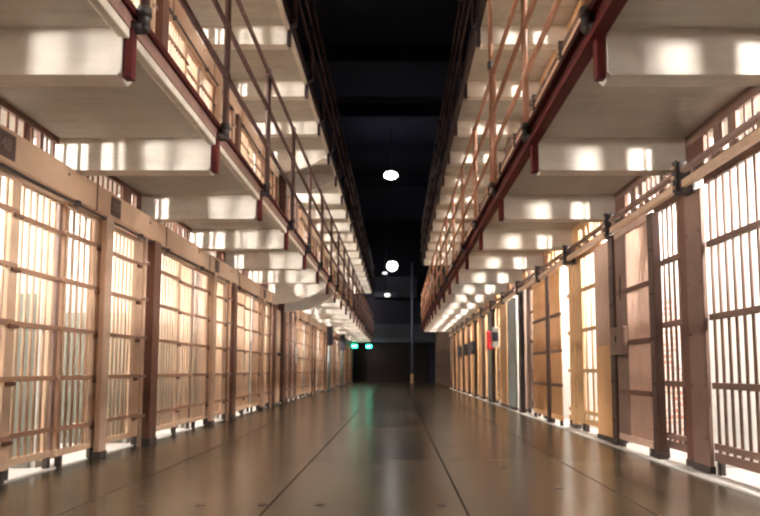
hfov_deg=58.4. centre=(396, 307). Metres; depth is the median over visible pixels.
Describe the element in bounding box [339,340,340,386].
steel post
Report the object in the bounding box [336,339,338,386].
door
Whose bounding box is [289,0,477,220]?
ceiling
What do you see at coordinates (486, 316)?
post
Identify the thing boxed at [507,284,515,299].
grille
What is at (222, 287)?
bars
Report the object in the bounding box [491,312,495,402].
door frame
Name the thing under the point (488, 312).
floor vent
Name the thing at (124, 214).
lock cover
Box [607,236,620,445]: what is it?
door frame
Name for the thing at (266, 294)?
lock cover
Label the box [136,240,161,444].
steel post
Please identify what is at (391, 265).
pendant lamp
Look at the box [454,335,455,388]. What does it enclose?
door frame
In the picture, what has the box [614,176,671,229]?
grille
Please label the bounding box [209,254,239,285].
lock cover
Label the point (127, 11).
channel
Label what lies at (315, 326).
steel post
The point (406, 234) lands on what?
wall
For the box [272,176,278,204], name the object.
steel post
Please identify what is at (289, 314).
gate
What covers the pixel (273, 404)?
steel post
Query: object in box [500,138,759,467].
wall
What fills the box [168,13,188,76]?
door
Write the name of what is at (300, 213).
lock cover
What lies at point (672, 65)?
gallery slab
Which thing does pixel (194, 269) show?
post
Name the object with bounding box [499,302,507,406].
plate
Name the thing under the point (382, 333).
gallery
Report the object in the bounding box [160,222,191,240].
grille
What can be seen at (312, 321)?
lock cover
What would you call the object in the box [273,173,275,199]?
pole
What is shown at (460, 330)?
post
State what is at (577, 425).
post
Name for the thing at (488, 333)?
sign
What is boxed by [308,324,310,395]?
steel post
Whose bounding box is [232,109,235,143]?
pole
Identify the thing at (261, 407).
steel post
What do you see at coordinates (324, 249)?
lock cover
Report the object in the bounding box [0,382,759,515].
floor
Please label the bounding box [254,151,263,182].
door
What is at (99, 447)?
steel post
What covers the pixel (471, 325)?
post
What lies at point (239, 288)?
rod
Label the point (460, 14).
railing
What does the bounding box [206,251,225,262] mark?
grille
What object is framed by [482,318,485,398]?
door frame
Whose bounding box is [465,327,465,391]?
post
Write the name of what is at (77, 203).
rod
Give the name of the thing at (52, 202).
post
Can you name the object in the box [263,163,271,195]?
grille
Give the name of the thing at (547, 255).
grille
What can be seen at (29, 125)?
grille
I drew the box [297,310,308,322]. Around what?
lock cover
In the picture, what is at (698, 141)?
grille
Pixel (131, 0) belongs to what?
grille
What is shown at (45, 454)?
door
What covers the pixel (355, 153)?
ceiling beam
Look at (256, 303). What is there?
door
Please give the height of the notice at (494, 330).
0.420 m
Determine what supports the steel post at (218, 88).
on the gallery slab at (61, 61)
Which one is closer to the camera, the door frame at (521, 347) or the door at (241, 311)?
the door at (241, 311)
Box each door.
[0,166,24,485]
[4,178,63,480]
[52,201,101,467]
[106,226,143,445]
[156,250,182,434]
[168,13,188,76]
[190,267,210,428]
[200,67,215,115]
[235,290,246,414]
[241,126,249,163]
[250,296,260,411]
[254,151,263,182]
[296,319,302,398]
[298,216,303,238]
[303,323,308,396]
[305,229,307,243]
[316,329,317,392]
[318,330,321,392]
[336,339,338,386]
[348,345,349,383]
[358,344,426,381]
[532,277,547,417]
[548,269,563,425]
[610,214,653,456]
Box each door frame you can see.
[450,337,452,387]
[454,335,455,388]
[458,332,460,390]
[462,330,464,391]
[468,326,470,393]
[474,322,477,396]
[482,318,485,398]
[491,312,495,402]
[518,293,525,412]
[545,276,551,421]
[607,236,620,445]
[646,212,668,458]
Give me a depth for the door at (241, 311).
10.95 m
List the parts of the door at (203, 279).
rail, rail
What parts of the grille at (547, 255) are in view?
rail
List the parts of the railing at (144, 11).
post, post, post, rail, post, rail, post, post, post, post, post, post, post, post, post, post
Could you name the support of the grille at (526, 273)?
attached to the gallery slab at (672, 65)
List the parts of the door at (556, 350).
rail, rail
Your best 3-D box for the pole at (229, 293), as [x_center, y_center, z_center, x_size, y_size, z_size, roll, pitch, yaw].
[-2.454,0.619,9.945,0.049,2.030,0.080,0,-5,0]
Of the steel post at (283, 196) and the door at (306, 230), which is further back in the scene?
the door at (306, 230)
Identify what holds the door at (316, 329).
in the wall at (34, 464)
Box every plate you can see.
[452,335,453,388]
[456,333,457,390]
[460,330,462,391]
[465,326,467,393]
[471,323,474,395]
[479,318,482,398]
[487,312,491,401]
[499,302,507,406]
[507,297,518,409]
[593,241,612,442]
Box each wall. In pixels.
[0,138,349,467]
[134,0,329,274]
[287,0,351,216]
[352,221,434,381]
[434,265,452,386]
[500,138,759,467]
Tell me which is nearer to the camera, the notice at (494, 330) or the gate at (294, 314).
the notice at (494, 330)
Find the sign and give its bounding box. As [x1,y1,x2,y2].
[486,331,492,349]
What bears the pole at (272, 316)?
on the floor
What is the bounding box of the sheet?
[295,346,297,362]
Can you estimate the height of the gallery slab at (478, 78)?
0.370 m
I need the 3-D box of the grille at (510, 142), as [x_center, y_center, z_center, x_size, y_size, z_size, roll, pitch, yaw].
[2.220,-3.056,13.091,0.034,0.440,1.520,0,-5,0]
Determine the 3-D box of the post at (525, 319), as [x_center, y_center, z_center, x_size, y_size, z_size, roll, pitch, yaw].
[2.230,0.692,11.901,0.076,2.240,0.182,0,-5,0]
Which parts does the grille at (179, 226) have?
rail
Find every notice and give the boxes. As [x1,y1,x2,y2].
[457,346,461,356]
[463,344,467,355]
[469,341,474,353]
[491,327,498,346]
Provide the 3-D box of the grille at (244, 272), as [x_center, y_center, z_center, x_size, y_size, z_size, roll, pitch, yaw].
[-2.600,-0.540,11.165,0.034,0.440,1.520,0,-5,0]
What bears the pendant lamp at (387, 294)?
hanging from the ceiling
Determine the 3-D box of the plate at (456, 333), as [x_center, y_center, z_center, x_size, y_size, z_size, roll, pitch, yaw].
[2.139,1.891,23.982,0.054,2.040,0.682,0,-5,0]
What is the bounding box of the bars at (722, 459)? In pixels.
[703,141,759,475]
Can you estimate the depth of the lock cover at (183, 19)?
8.34 m
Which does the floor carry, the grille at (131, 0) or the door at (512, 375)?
the door at (512, 375)
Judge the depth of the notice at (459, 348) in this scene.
22.18 m
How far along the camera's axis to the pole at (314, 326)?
20.01 m
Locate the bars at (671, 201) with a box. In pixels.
[654,195,693,459]
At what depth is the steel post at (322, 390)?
22.54 m
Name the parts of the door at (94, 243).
rail, rail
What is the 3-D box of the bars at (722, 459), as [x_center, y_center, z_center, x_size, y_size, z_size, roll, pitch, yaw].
[2.220,0.049,4.183,0.040,2.120,1.240,0,-5,0]
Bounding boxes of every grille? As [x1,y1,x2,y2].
[0,97,59,156]
[86,176,141,210]
[131,0,151,7]
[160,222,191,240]
[181,43,199,93]
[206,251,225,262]
[215,91,231,138]
[237,270,249,277]
[249,143,253,169]
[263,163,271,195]
[505,137,512,154]
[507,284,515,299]
[520,100,531,125]
[523,270,534,289]
[540,50,556,85]
[543,251,563,276]
[567,0,580,32]
[572,222,605,250]
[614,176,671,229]
[685,87,759,182]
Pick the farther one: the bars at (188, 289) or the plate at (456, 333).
the plate at (456, 333)
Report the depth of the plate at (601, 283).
7.02 m
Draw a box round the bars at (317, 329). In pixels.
[317,329,317,388]
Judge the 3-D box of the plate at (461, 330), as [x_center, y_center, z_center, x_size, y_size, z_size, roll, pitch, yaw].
[2.139,1.738,22.299,0.054,2.040,0.682,0,-5,0]
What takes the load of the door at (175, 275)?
in the wall at (34, 464)
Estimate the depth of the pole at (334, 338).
26.75 m
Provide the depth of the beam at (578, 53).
4.60 m
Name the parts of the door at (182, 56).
rail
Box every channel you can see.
[107,0,372,338]
[282,0,372,290]
[421,0,486,263]
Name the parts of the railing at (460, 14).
post, post, post, post, post, rail, post, post, post, post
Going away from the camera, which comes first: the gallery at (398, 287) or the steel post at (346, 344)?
the steel post at (346, 344)
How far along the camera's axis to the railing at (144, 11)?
6.92 m
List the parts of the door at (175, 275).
rail, rail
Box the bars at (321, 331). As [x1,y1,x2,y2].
[321,331,323,389]
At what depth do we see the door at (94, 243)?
5.46 m
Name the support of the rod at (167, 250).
attached to the lock cover at (177, 244)
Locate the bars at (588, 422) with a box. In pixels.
[581,242,601,431]
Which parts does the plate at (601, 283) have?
plate, plate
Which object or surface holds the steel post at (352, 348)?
on the floor
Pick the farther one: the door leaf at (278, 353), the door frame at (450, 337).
the door frame at (450, 337)
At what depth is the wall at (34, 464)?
5.21 m
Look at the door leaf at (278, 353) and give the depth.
14.08 m
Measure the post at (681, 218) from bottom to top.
2.240 m
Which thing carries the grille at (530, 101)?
attached to the gallery slab at (478, 78)
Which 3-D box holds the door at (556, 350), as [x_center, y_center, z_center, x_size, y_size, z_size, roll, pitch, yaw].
[2.130,0.533,9.109,0.040,2.050,0.580,0,-5,0]
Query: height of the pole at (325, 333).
2.030 m
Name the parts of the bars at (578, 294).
rail, rail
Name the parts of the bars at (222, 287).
rail, rail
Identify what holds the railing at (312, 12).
attached to the gallery slab at (268, 19)
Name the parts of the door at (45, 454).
rail, rail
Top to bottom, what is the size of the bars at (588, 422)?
2.120 m
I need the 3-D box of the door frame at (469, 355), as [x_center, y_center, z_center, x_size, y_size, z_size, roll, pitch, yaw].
[2.140,1.542,20.143,0.086,2.040,0.112,0,-5,0]
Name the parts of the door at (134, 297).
rail, rail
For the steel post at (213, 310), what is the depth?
9.03 m
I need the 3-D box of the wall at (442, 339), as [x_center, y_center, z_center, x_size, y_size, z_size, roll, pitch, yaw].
[3.710,-2.240,20.291,2.980,9.600,39.990,0,-5,0]
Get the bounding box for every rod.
[0,162,153,243]
[162,247,233,285]
[169,7,237,115]
[238,287,273,305]
[241,122,275,177]
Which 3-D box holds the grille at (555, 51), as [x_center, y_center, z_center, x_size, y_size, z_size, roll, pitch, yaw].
[2.220,-3.362,9.725,0.034,0.440,1.520,0,-5,0]
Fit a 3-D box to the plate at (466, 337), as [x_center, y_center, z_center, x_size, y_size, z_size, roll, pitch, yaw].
[2.139,1.585,20.616,0.054,2.040,0.682,0,-5,0]
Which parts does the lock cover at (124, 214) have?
number plate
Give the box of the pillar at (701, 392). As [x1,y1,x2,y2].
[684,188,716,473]
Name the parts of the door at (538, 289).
rail, rail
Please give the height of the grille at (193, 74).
2.040 m
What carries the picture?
attached to the notice at (494, 330)
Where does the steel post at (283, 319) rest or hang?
on the floor
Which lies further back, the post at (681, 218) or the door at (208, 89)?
the door at (208, 89)
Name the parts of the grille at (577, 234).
rail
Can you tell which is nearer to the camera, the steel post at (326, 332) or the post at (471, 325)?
the post at (471, 325)
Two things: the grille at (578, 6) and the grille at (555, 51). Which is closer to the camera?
the grille at (578, 6)
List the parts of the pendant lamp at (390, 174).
stem, globe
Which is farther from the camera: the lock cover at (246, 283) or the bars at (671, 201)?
the lock cover at (246, 283)
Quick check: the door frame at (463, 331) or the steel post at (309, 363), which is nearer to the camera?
the steel post at (309, 363)
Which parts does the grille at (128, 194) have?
rail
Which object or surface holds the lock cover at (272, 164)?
attached to the gallery slab at (268, 19)
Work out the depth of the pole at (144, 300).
6.55 m
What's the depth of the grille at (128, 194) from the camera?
6.45 m
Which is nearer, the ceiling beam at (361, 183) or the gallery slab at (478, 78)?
the gallery slab at (478, 78)
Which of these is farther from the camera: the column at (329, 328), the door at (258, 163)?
the column at (329, 328)
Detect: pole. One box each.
[136,236,149,446]
[151,0,157,32]
[226,281,232,420]
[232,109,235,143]
[269,304,273,407]
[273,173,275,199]
[312,326,314,394]
[325,333,326,390]
[334,338,335,388]
[351,347,351,382]
[410,262,414,382]
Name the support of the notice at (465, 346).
attached to the plate at (466, 337)
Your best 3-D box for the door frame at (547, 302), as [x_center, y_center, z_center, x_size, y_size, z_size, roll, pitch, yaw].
[2.128,0.572,9.487,0.089,2.040,0.152,0,-5,0]
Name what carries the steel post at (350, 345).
on the floor
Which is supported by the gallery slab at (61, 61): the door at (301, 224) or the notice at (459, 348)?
the door at (301, 224)
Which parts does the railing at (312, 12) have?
post, post, post, post, post, rail, post, post, post, post, post, post, post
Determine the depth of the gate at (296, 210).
16.86 m
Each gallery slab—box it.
[0,0,371,341]
[169,0,372,293]
[424,0,578,264]
[424,0,759,331]
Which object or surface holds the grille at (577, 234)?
attached to the gallery slab at (672, 65)
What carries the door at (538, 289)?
hanging from the door track at (738, 147)
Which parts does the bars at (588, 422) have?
rail, rail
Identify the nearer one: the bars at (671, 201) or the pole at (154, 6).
the bars at (671, 201)
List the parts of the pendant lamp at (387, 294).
stem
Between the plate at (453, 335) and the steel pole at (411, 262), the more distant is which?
the steel pole at (411, 262)
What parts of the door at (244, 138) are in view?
rail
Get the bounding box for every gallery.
[352,324,434,342]
[374,277,416,298]
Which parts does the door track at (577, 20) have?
track bracket, track bracket, track bracket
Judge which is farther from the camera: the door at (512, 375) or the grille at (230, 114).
the door at (512, 375)
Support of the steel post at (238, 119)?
on the gallery slab at (61, 61)
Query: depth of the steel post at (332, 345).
25.81 m
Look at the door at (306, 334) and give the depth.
18.83 m
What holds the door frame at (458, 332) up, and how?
attached to the wall at (442, 339)
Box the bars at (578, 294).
[566,254,586,430]
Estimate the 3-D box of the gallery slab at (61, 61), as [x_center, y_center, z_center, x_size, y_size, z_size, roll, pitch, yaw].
[-3.197,0.171,19.419,3.605,0.600,38.690,0,-5,0]
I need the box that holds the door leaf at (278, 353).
[275,309,280,405]
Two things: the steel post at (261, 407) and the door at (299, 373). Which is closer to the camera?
the steel post at (261, 407)
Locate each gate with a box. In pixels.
[286,311,292,401]
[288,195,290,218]
[291,311,296,399]
[294,198,298,231]
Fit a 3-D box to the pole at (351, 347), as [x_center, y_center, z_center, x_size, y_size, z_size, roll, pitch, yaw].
[-2.454,3.070,36.873,0.049,2.030,0.080,0,-5,0]
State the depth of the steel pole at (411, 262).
38.25 m
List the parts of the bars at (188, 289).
rail, rail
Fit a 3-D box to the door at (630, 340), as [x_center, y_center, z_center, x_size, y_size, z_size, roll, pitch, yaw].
[2.098,0.262,6.128,0.104,2.050,0.872,0,-5,0]
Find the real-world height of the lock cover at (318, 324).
0.227 m
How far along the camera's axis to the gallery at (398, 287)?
39.28 m
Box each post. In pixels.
[39,201,69,460]
[92,215,113,459]
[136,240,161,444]
[155,0,169,50]
[183,269,194,423]
[207,272,216,425]
[215,84,221,122]
[224,283,237,419]
[231,114,241,151]
[259,299,264,409]
[268,305,276,406]
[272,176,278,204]
[278,303,286,402]
[280,175,288,217]
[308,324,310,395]
[311,326,315,394]
[313,240,316,257]
[321,331,323,391]
[324,332,327,390]
[331,345,332,388]
[333,337,335,387]
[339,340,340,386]
[345,343,345,384]
[346,344,347,384]
[350,345,350,383]
[352,348,352,382]
[460,330,460,389]
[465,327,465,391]
[470,325,471,393]
[477,322,478,395]
[485,316,487,398]
[495,311,497,401]
[524,290,528,411]
[569,266,581,428]
[677,196,693,466]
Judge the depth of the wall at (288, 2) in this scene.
21.17 m
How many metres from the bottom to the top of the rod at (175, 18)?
0.046 m
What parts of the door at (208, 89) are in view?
rail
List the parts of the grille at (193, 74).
rail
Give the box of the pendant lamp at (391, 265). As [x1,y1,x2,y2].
[387,211,396,270]
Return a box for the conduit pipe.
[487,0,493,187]
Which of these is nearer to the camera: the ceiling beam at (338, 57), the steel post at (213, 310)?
the steel post at (213, 310)
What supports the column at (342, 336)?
on the floor
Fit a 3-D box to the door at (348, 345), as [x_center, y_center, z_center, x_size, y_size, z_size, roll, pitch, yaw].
[-2.526,2.970,35.728,0.058,2.020,0.640,0,-5,0]
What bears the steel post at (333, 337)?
on the floor
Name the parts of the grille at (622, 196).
rail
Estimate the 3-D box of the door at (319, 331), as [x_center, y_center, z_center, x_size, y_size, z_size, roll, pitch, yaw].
[-2.526,1.745,22.264,0.058,2.020,0.640,0,-5,0]
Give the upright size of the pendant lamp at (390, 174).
2.005 m
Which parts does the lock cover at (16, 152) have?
number plate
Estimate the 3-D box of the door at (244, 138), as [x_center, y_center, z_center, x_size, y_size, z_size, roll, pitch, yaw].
[-2.511,-1.911,10.998,0.058,2.020,0.880,0,-5,0]
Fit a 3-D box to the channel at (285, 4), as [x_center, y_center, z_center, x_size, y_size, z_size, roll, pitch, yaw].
[-1.405,-2.745,19.685,0.070,0.125,38.690,0,-5,0]
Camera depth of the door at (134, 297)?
6.40 m
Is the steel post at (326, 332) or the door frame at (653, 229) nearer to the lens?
the door frame at (653, 229)
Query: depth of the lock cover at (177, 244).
8.02 m
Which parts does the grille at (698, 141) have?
rail, rail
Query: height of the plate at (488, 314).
2.040 m
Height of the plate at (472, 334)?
2.040 m
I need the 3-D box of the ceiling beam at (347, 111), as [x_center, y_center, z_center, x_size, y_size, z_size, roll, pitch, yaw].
[-0.190,-6.595,22.917,4.820,0.450,0.450,0,-5,0]
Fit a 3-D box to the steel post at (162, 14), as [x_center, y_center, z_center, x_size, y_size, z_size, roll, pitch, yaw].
[-2.500,-2.272,7.085,0.156,2.030,0.202,0,-5,0]
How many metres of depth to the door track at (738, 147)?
5.56 m
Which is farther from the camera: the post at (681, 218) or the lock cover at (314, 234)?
the lock cover at (314, 234)
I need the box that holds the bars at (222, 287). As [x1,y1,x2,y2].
[207,278,227,420]
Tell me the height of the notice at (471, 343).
0.360 m
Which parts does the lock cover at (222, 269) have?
number plate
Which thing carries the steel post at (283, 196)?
on the gallery slab at (61, 61)
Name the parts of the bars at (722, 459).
rail, rail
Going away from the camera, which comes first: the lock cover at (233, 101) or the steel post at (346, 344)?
the lock cover at (233, 101)
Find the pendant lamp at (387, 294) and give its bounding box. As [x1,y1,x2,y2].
[385,216,389,296]
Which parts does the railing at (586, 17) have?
post, post, post, post, post, post, post, post, post, rail, post, rail, post, post, post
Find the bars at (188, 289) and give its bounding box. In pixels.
[170,260,193,428]
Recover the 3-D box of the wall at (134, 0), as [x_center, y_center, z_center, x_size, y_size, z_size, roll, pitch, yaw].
[-3.930,-1.388,19.727,2.540,2.560,39.020,0,-5,0]
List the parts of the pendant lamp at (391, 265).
globe, stem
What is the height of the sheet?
0.420 m
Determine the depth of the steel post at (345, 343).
32.58 m
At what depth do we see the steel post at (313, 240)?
20.53 m
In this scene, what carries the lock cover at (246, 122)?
attached to the gallery slab at (268, 19)
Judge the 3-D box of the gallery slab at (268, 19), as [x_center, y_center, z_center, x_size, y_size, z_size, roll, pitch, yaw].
[-3.197,-2.498,19.662,3.605,0.600,38.690,0,-5,0]
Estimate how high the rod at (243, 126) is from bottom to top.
0.046 m
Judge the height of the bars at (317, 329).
2.040 m
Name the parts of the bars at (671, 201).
rail, rail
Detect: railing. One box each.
[122,0,373,341]
[287,0,373,293]
[420,0,480,264]
[421,0,605,331]
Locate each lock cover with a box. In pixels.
[0,124,98,210]
[95,185,166,247]
[167,227,209,270]
[169,0,173,13]
[170,0,214,78]
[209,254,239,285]
[211,64,242,122]
[238,273,260,297]
[241,111,263,156]
[261,148,278,177]
[261,286,276,304]
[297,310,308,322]
[298,209,307,228]
[308,316,315,325]
[311,226,316,239]
[316,320,321,329]
[322,324,326,331]
[323,246,327,257]
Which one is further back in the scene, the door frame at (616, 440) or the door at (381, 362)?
the door at (381, 362)
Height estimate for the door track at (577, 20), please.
0.250 m
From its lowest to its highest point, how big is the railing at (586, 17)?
1.604 m
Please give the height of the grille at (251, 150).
2.040 m
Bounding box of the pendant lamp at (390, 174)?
[384,125,397,178]
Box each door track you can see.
[448,0,591,271]
[449,111,759,336]
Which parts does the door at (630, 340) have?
rail, rail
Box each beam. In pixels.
[302,46,467,68]
[319,103,454,120]
[332,146,444,160]
[341,177,438,189]
[421,0,627,327]
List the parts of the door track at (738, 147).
track bracket, track bracket, track bracket, track bracket, track bracket, track bracket, track bracket, track bracket, track bracket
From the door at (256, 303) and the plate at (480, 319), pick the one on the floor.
the plate at (480, 319)
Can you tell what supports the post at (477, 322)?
on the floor
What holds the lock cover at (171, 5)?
attached to the gallery slab at (268, 19)
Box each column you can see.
[327,326,332,390]
[340,334,344,386]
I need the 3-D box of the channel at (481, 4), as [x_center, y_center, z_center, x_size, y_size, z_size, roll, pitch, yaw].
[1.042,-3.193,14.454,0.075,0.180,28.190,0,-5,0]
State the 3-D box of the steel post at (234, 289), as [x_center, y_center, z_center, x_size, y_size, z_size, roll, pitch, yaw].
[-2.500,0.643,10.214,0.156,2.030,0.202,0,-5,0]
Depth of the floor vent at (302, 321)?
18.49 m
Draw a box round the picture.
[491,332,497,341]
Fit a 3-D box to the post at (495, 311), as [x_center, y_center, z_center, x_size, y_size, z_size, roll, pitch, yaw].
[2.230,0.998,15.267,0.076,2.240,0.182,0,-5,0]

